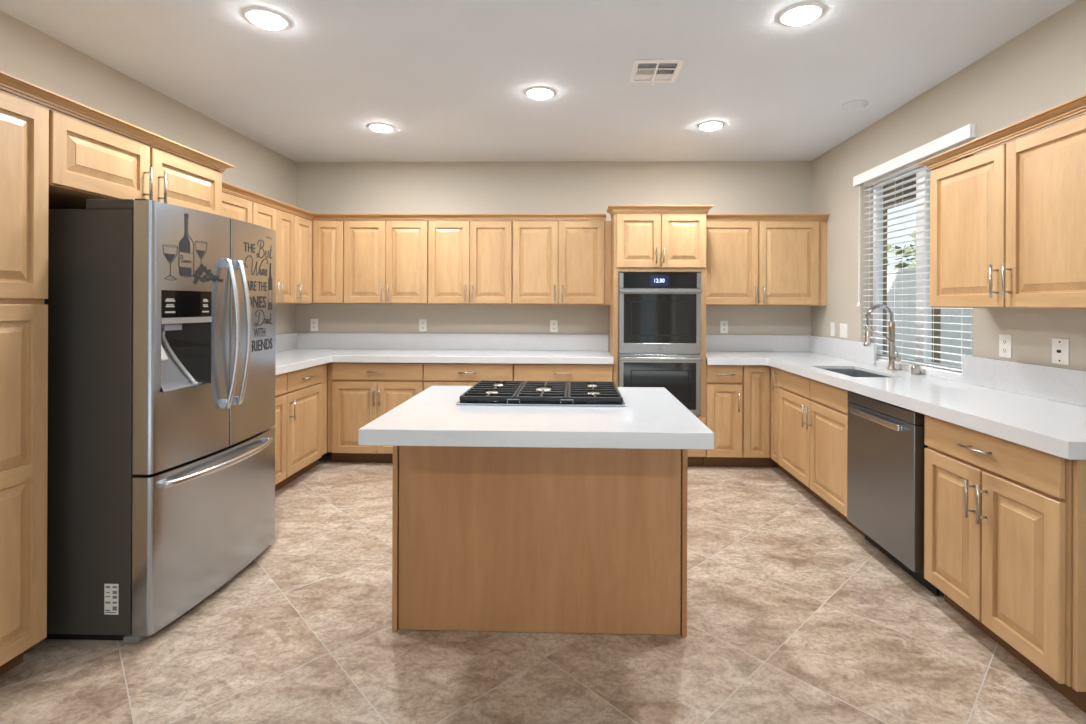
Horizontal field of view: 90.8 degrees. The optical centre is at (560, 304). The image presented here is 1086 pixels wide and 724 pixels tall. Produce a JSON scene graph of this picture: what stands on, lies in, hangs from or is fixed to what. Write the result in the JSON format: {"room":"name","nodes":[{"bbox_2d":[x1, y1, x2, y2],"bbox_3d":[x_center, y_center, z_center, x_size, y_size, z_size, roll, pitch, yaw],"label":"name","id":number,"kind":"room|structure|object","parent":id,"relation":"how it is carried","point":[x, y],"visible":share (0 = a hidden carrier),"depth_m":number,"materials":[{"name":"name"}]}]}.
{"room":"kitchen","nodes":[
{"label":"kitchen","id":0,"kind":"room"},
{"bbox_2d":[0,11,295,334],"bbox_3d":[-2.698,-0.011,0.774,0.150,2.680,8.912,0,0,1],"label":"wall","id":1,"kind":"structure","parent":0,"point":[27,53],"depth_m":3.27,"materials":[{"name":"beige paint"}]},
{"bbox_2d":[48,109,221,215],"bbox_3d":[-2.214,-0.593,2.494,0.722,0.283,0.974,0,0,1],"label":"upper cabinet","id":2,"kind":"object","parent":1,"relation":"attached to","point":[87,161],"visible":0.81,"depth_m":2.31,"materials":[{"name":"brown wood"}]},
{"bbox_2d":[0,71,235,172],"bbox_3d":[-2.067,-0.758,2.089,0.416,0.044,1.873,0,0,1],"label":"crown molding","id":3,"kind":"structure","parent":2,"relation":"attached to","point":[13,85],"depth_m":2.19,"materials":[{"name":"brown wood"}]},
{"bbox_2d":[222,192,251,222],"bbox_3d":[-2.372,-0.376,3.452,0.360,0.737,0.813,0,0,1],"label":"upper cabinet","id":4,"kind":"object","parent":1,"relation":"attached to","point":[233,207],"visible":0.07,"depth_m":3.68,"materials":[{"name":"brown wood"}]},
{"bbox_2d":[252,202,294,303],"bbox_3d":[-2.354,-0.376,4.151,0.360,0.737,0.581,0,0,1],"label":"upper cabinet","id":5,"kind":"object","parent":1,"relation":"attached to","point":[283,223],"visible":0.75,"depth_m":4.26,"materials":[{"name":"brown wood"}]},
{"bbox_2d":[292,216,343,303],"bbox_3d":[-2.222,-0.376,4.753,0.594,0.737,0.627,0,0,1],"label":"upper cabinet","id":6,"kind":"object","parent":1,"relation":"attached to","point":[319,245],"visible":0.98,"depth_m":4.73,"materials":[{"name":"brown wood"}]},
{"bbox_2d":[222,181,829,220],"bbox_3d":[0.024,-0.772,3.842,4.511,0.072,1.703,0,0,1],"label":"crown molding","id":7,"kind":"structure","parent":6,"relation":"attached to","point":[227,188],"depth_m":4.63,"materials":[{"name":"brown wood"}]},
{"bbox_2d":[0,0,1075,161],"bbox_3d":[-0.178,-1.391,0.711,5.181,0.100,8.912,0,0,1],"label":"ceiling","id":8,"kind":"structure","parent":0,"point":[451,78],"depth_m":3.00,"materials":[{"name":"white paint"}]},
{"bbox_2d":[243,7,289,29],"bbox_3d":[-1.383,-1.332,2.518,0.196,0.026,0.196,0,0,1],"label":"recessed light","id":9,"kind":"object","parent":8,"relation":"in","point":[265,18],"visible":1,"depth_m":2.48,"materials":[{"name":"white plastic"}]},
{"bbox_2d":[367,123,394,131],"bbox_3d":[-1.363,-1.332,4.056,0.196,0.026,0.196,0,0,1],"label":"recessed light","id":10,"kind":"object","parent":8,"relation":"in","point":[379,127],"visible":1,"depth_m":4.02,"materials":[{"name":"white plastic"}]},
{"bbox_2d":[525,86,554,99],"bbox_3d":[-0.133,-1.327,3.384,0.196,0.026,0.196,0,0,1],"label":"recessed light","id":11,"kind":"object","parent":8,"relation":"in","point":[537,92],"visible":1,"depth_m":3.34,"materials":[{"name":"white plastic"}]},
{"bbox_2d":[629,60,683,84],"bbox_3d":[0.539,-1.330,3.073,0.272,0.016,0.300,0,0,1],"label":"ceiling vent","id":12,"kind":"object","parent":8,"relation":"in","point":[643,71],"visible":1,"depth_m":3.05,"materials":[{"name":"white plastic"}]},
{"bbox_2d":[698,121,724,130],"bbox_3d":[1.115,-1.322,3.980,0.196,0.026,0.196,0,0,1],"label":"recessed light","id":13,"kind":"object","parent":8,"relation":"in","point":[708,125],"visible":1,"depth_m":3.94,"materials":[{"name":"white plastic"}]},
{"bbox_2d":[778,2,824,25],"bbox_3d":[1.102,-1.322,2.460,0.196,0.026,0.196,0,0,1],"label":"recessed light","id":14,"kind":"object","parent":8,"relation":"in","point":[799,14],"visible":1,"depth_m":2.43,"materials":[{"name":"white plastic"}]},
{"bbox_2d":[842,100,867,110],"bbox_3d":[1.956,-1.318,3.564,0.156,0.028,0.156,0,0,1],"label":"smoke detector","id":15,"kind":"object","parent":8,"relation":"attached to","point":[856,105],"visible":1,"depth_m":3.53,"materials":[{"name":"white paint"}]},
{"bbox_2d":[0,445,1085,723],"bbox_3d":[-0.147,1.389,2.385,5.181,0.100,5.562,0,0,1],"label":"floor","id":16,"kind":"structure","parent":0,"point":[794,616],"depth_m":2.07,"materials":[{"name":"tile"}]},
{"bbox_2d":[0,91,48,675],"bbox_3d":[-2.259,0.298,1.581,0.684,2.066,0.847,0,0,1],"label":"pantry cabinet","id":17,"kind":"object","parent":16,"relation":"on","point":[24,125],"visible":1,"depth_m":1.90,"materials":[{"name":"brown wood"}]},
{"bbox_2d":[44,199,275,642],"bbox_3d":[-2.011,0.454,2.545,1.055,1.748,0.890,0,0,1],"label":"refrigerator","id":18,"kind":"object","parent":16,"relation":"on","point":[162,316],"visible":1,"depth_m":2.11,"materials":[{"name":"grey metal"}]},
{"bbox_2d":[105,586,116,612],"bbox_3d":[-1.763,1.156,2.099,0.047,0.106,0.001,0,0,1],"label":"print","id":19,"kind":"object","parent":18,"relation":"attached to","point":[110,591],"depth_m":2.10,"materials":[{"name":"grey paper"}]},
{"bbox_2d":[272,373,286,484],"bbox_3d":[-2.236,0.902,3.422,0.644,0.857,0.761,0,0,1],"label":"base cabinet","id":20,"kind":"object","parent":16,"relation":"on","point":[280,425],"visible":0.19,"depth_m":3.73,"materials":[{"name":"brown wood"}]},
{"bbox_2d":[275,333,613,374],"bbox_3d":[-1.061,0.375,4.010,2.960,0.206,2.055,0,0,1],"label":"countertop","id":21,"kind":"structure","parent":20,"relation":"on","point":[294,351],"depth_m":4.98,"materials":[{"name":"white stone"}]},
{"bbox_2d":[275,363,326,490],"bbox_3d":[-2.218,0.903,4.133,0.644,0.857,0.657,0,0,1],"label":"base cabinet","id":22,"kind":"object","parent":16,"relation":"on","point":[306,393],"visible":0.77,"depth_m":4.06,"materials":[{"name":"brown wood"}]},
{"bbox_2d":[328,362,423,462],"bbox_3d":[-1.535,0.905,4.719,0.802,0.857,0.659,0,0,1],"label":"base cabinet","id":23,"kind":"object","parent":16,"relation":"on","point":[359,393],"visible":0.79,"depth_m":4.43,"materials":[{"name":"brown wood"}]},
{"bbox_2d":[424,363,513,389],"bbox_3d":[-0.760,0.908,4.700,0.744,0.857,0.659,0,0,1],"label":"base cabinet","id":24,"kind":"object","parent":16,"relation":"on","point":[435,374],"visible":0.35,"depth_m":4.41,"materials":[{"name":"brown wood"}]},
{"bbox_2d":[358,386,713,636],"bbox_3d":[-0.084,0.883,2.293,1.214,0.914,0.987,0,0,1],"label":"kitchen island","id":25,"kind":"object","parent":16,"relation":"on","point":[554,519],"visible":0.96,"depth_m":2.18,"materials":[{"name":"brown wood"}]},
{"bbox_2d":[358,386,713,449],"bbox_3d":[-0.082,0.454,2.293,1.214,0.056,0.987,0,0,1],"label":"island countertop","id":26,"kind":"structure","parent":25,"relation":"on","point":[652,417],"depth_m":1.89,"materials":[{"name":"white stone"}]},
{"bbox_2d":[456,380,625,406],"bbox_3d":[-0.079,0.406,2.496,0.714,0.038,0.497,0,0,1],"label":"gas cooktop","id":27,"kind":"object","parent":26,"relation":"in","point":[506,393],"visible":1,"depth_m":2.33,"materials":[{"name":"black metal"}]},
{"bbox_2d":[514,364,612,382],"bbox_3d":[0.023,0.912,4.680,0.815,0.857,0.659,0,0,1],"label":"base cabinet","id":28,"kind":"object","parent":16,"relation":"on","point":[522,372],"visible":0.26,"depth_m":4.39,"materials":[{"name":"brown wood"}]},
{"bbox_2d":[609,213,705,465],"bbox_3d":[0.814,0.298,4.659,0.755,2.090,0.662,0,0,1],"label":"tall cabinet","id":29,"kind":"object","parent":16,"relation":"on","point":[640,242],"visible":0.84,"depth_m":4.37,"materials":[{"name":"brown wood"}]},
{"bbox_2d":[618,273,702,414],"bbox_3d":[0.809,0.321,4.600,0.662,1.165,0.612,0,0,1],"label":"double wall oven","id":30,"kind":"object","parent":29,"relation":"in","point":[659,314],"visible":0.94,"depth_m":4.35,"materials":[{"name":"silver metal"}]},
{"bbox_2d":[703,360,742,466],"bbox_3d":[1.340,0.917,4.647,0.297,0.857,0.659,0,0,1],"label":"base cabinet","id":31,"kind":"object","parent":16,"relation":"on","point":[724,383],"visible":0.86,"depth_m":4.36,"materials":[{"name":"brown wood"}]},
{"bbox_2d":[739,365,790,476],"bbox_3d":[1.893,0.919,4.563,0.808,0.857,0.799,0,0,1],"label":"base cabinet","id":32,"kind":"object","parent":16,"relation":"on","point":[760,405],"visible":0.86,"depth_m":4.35,"materials":[{"name":"brown wood"}]},
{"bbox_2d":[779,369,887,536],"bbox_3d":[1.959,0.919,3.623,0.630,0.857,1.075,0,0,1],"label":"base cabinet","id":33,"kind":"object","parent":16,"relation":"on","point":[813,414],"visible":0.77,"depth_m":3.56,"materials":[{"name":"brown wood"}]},
{"bbox_2d":[706,335,1085,459],"bbox_3d":[1.760,0.385,3.326,1.198,0.208,3.282,0,0,1],"label":"countertop","id":34,"kind":"structure","parent":33,"relation":"on","point":[1038,407],"depth_m":2.65,"materials":[{"name":"white stone"}]},
{"bbox_2d":[825,369,886,376],"bbox_3d":[1.914,0.565,3.493,0.357,0.221,0.644,0,0,1],"label":"sink","id":35,"kind":"object","parent":34,"relation":"in","point":[850,372],"visible":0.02,"depth_m":3.78,"materials":[{"name":"grey metal"}]},
{"bbox_2d":[863,304,900,369],"bbox_3d":[2.136,0.215,3.564,0.211,0.438,0.102,0,0,1],"label":"tap","id":36,"kind":"object","parent":34,"relation":"on","point":[892,358],"visible":1,"depth_m":3.58,"materials":[{"name":"silver metal"}]},
{"bbox_2d":[887,342,895,369],"bbox_3d":[2.214,0.339,3.586,0.054,0.190,0.054,0,0,1],"label":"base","id":37,"kind":"object","parent":36,"relation":"attached to","point":[891,366],"depth_m":3.57,"materials":[{"name":"silver metal"}]},
{"bbox_2d":[911,365,920,374],"bbox_3d":[2.218,0.406,3.345,0.052,0.056,0.052,0,0,1],"label":"air gap cap","id":38,"kind":"object","parent":34,"relation":"on","point":[915,369],"visible":1,"depth_m":3.33,"materials":[{"name":"silver metal"}]},
{"bbox_2d":[847,392,938,595],"bbox_3d":[1.917,0.922,2.760,0.618,0.848,0.638,0,0,1],"label":"dishwasher","id":39,"kind":"object","parent":16,"relation":"on","point":[886,447],"visible":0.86,"depth_m":2.69,"materials":[{"name":"grey metal"}]},
{"bbox_2d":[924,415,1085,712],"bbox_3d":[1.920,0.919,2.076,0.630,0.857,0.717,0,0,1],"label":"base cabinet","id":40,"kind":"object","parent":16,"relation":"on","point":[998,512],"depth_m":1.95,"materials":[{"name":"brown wood"}]},
{"bbox_2d":[296,161,811,444],"bbox_3d":[-0.099,0.000,5.091,4.831,2.680,0.150,0,0,1],"label":"wall","id":41,"kind":"structure","parent":0,"point":[574,187],"depth_m":5.02,"materials":[{"name":"beige paint"}]},
{"bbox_2d":[310,319,317,330],"bbox_3d":[-2.336,0.192,5.068,0.072,0.116,0.008,0,0,1],"label":"wall outlet","id":42,"kind":"object","parent":41,"relation":"attached to","point":[314,322],"visible":1,"depth_m":5.07,"materials":[{"name":"white plastic"}]},
{"bbox_2d":[344,221,428,303],"bbox_3d":[-1.545,-0.373,4.865,0.750,0.737,0.368,0,0,1],"label":"upper cabinet","id":43,"kind":"object","parent":41,"relation":"attached to","point":[386,262],"visible":0.95,"depth_m":4.72,"materials":[{"name":"brown wood"}]},
{"bbox_2d":[419,319,426,331],"bbox_3d":[-1.301,0.196,5.042,0.072,0.116,0.008,0,0,1],"label":"wall outlet","id":44,"kind":"object","parent":41,"relation":"attached to","point":[422,322],"visible":1,"depth_m":5.04,"materials":[{"name":"white plastic"}]},
{"bbox_2d":[276,333,608,351],"bbox_3d":[-1.062,0.347,4.010,2.959,0.150,2.055,0,0,1],"label":"backsplash","id":45,"kind":"structure","parent":41,"relation":"attached to","point":[431,341],"depth_m":5.02,"materials":[{"name":"white stone"}]},
{"bbox_2d":[428,221,512,304],"bbox_3d":[-0.798,-0.370,4.847,0.742,0.737,0.368,0,0,1],"label":"upper cabinet","id":46,"kind":"object","parent":41,"relation":"attached to","point":[470,262],"visible":0.91,"depth_m":4.70,"materials":[{"name":"brown wood"}]},
{"bbox_2d":[550,320,557,331],"bbox_3d":[-0.066,0.201,5.011,0.072,0.116,0.008,0,0,1],"label":"wall outlet","id":47,"kind":"object","parent":41,"relation":"attached to","point":[553,323],"visible":1,"depth_m":5.01,"materials":[{"name":"white plastic"}]},
{"bbox_2d":[512,221,610,304],"bbox_3d":[0.008,-0.366,4.827,0.865,0.737,0.368,0,0,1],"label":"upper cabinet","id":48,"kind":"object","parent":41,"relation":"attached to","point":[554,262],"visible":1,"depth_m":4.68,"materials":[{"name":"brown wood"}]},
{"bbox_2d":[720,321,727,332],"bbox_3d":[1.514,0.207,4.971,0.072,0.116,0.008,0,0,1],"label":"wall outlet","id":49,"kind":"object","parent":41,"relation":"attached to","point":[723,324],"visible":1,"depth_m":4.97,"materials":[{"name":"white plastic"}]},
{"bbox_2d":[706,221,826,305],"bbox_3d":[1.755,-0.359,4.783,1.106,0.737,0.368,0,0,1],"label":"upper cabinet","id":50,"kind":"object","parent":41,"relation":"attached to","point":[749,263],"visible":0.88,"depth_m":4.64,"materials":[{"name":"brown wood"}]},
{"bbox_2d":[706,335,876,364],"bbox_3d":[1.743,0.357,4.428,1.108,0.152,1.080,0,0,1],"label":"backsplash","id":51,"kind":"structure","parent":41,"relation":"attached to","point":[840,348],"depth_m":4.94,"materials":[{"name":"white stone"}]},
{"bbox_2d":[883,170,940,362],"bbox_3d":[2.378,0.010,0.647,0.055,2.680,8.912,0,0,1],"label":"wall","id":52,"kind":"structure","parent":0,"point":[937,311],"depth_m":4.09,"materials":[{"name":"beige paint"}]},
{"bbox_2d":[811,0,1085,370],"bbox_3d":[2.271,0.009,0.649,0.130,2.680,8.912,0,0,1],"label":"wall","id":53,"kind":"structure","parent":0,"point":[1042,68],"depth_m":2.92,"materials":[{"name":"beige paint"}]},
{"bbox_2d":[830,322,834,335],"bbox_3d":[2.298,0.209,4.533,0.009,0.116,0.072,0,0,1],"label":"light switch","id":54,"kind":"object","parent":53,"relation":"attached to","point":[832,325],"visible":1,"depth_m":4.53,"materials":[{"name":"white plastic"}]},
{"bbox_2d":[840,323,847,337],"bbox_3d":[2.293,0.211,4.348,0.009,0.116,0.118,0,0,1],"label":"light switch","id":55,"kind":"object","parent":53,"relation":"attached to","point":[843,327],"visible":1,"depth_m":4.34,"materials":[{"name":"white plastic"}]},
{"bbox_2d":[873,165,962,371],"bbox_3d":[2.394,-0.266,3.516,0.050,1.364,1.146,0,0,1],"label":"window","id":56,"kind":"structure","parent":53,"relation":"in","point":[923,308],"depth_m":3.54,"materials":[{"name":"white plastic"}]},
{"bbox_2d":[853,124,975,375],"bbox_3d":[2.293,-0.290,3.534,0.099,1.398,1.225,0,0,1],"label":"window blind","id":57,"kind":"object","parent":56,"relation":"attached to","point":[906,162],"visible":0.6,"depth_m":3.51,"materials":[{"name":"white plastic"}]},
{"bbox_2d":[999,334,1011,357],"bbox_3d":[2.253,0.210,2.715,0.008,0.116,0.076,0,0,1],"label":"wall outlet","id":58,"kind":"object","parent":53,"relation":"attached to","point":[1005,341],"visible":1,"depth_m":2.71,"materials":[{"name":"white plastic"}]},
{"bbox_2d":[1002,347,1006,352],"bbox_3d":[2.250,0.231,2.716,0.001,0.030,0.034,0,0,1],"label":"receptacle","id":59,"kind":"object","parent":58,"relation":"attached to","point":[1004,349],"depth_m":2.72,"materials":[{"name":"white plastic"}]},
{"bbox_2d":[1002,339,1007,344],"bbox_3d":[2.250,0.189,2.716,0.001,0.030,0.034,0,0,1],"label":"receptacle","id":60,"kind":"object","parent":58,"relation":"attached to","point":[1004,341],"depth_m":2.71,"materials":[{"name":"white plastic"}]},
{"bbox_2d":[930,113,1085,308],"bbox_3d":[2.082,-0.351,2.352,0.331,0.735,1.010,0,0,1],"label":"upper cabinet","id":61,"kind":"object","parent":53,"relation":"attached to","point":[1008,220],"visible":1,"depth_m":2.31,"materials":[{"name":"brown wood"}]},
{"bbox_2d":[916,94,1085,169],"bbox_3d":[2.081,-0.742,2.375,0.335,0.044,1.053,0,0,1],"label":"crown molding","id":62,"kind":"structure","parent":61,"relation":"on","point":[1076,106],"depth_m":2.30,"materials":[{"name":"brown wood"}]},
{"bbox_2d":[963,355,1085,406],"bbox_3d":[2.235,0.359,2.332,0.020,0.152,1.315,0,0,1],"label":"backsplash","id":63,"kind":"structure","parent":53,"relation":"attached to","point":[1064,385],"depth_m":2.55,"materials":[{"name":"white stone"}]},
{"bbox_2d":[1052,338,1068,364],"bbox_3d":[2.242,0.210,2.409,0.014,0.116,0.082,0,0,1],"label":"cable plate","id":64,"kind":"object","parent":53,"relation":"attached to","point":[1060,347],"visible":1,"depth_m":2.40,"materials":[{"name":"white plastic"}]},
{"label":"outside","id":65,"kind":"structure","parent":0,"visible":0},
{"bbox_3d":[9.461,1.528,10.766,13.611,0.100,26.000,0,0,1],"label":"ground","id":66,"kind":"structure","parent":65,"visible":0},
{"bbox_2d":[887,231,915,268],"bbox_3d":[7.562,-0.018,10.984,2.387,2.982,2.328,0,0,1],"label":"tree","id":67,"kind":"object","parent":66,"relation":"on","point":[905,251],"visible":0.08,"depth_m":11.08,"materials":[{"name":"green plant"}]},
{"bbox_2d":[887,268,972,366],"bbox_3d":[5.722,0.438,8.859,0.240,2.050,12.392,0,0,1],"label":"wall","id":68,"kind":"structure","parent":66,"relation":"on","point":[911,306],"depth_m":8.53,"materials":[{"name":"white paint"}]},
{"bbox_2d":[887,154,972,209],"bbox_3d":[2.911,0.142,6.429,0.600,2.620,10.000,0,0,1],"label":"patio cover","id":69,"kind":"object","parent":66,"relation":"on","point":[913,175],"depth_m":4.72,"materials":[{"name":"beige paint"}]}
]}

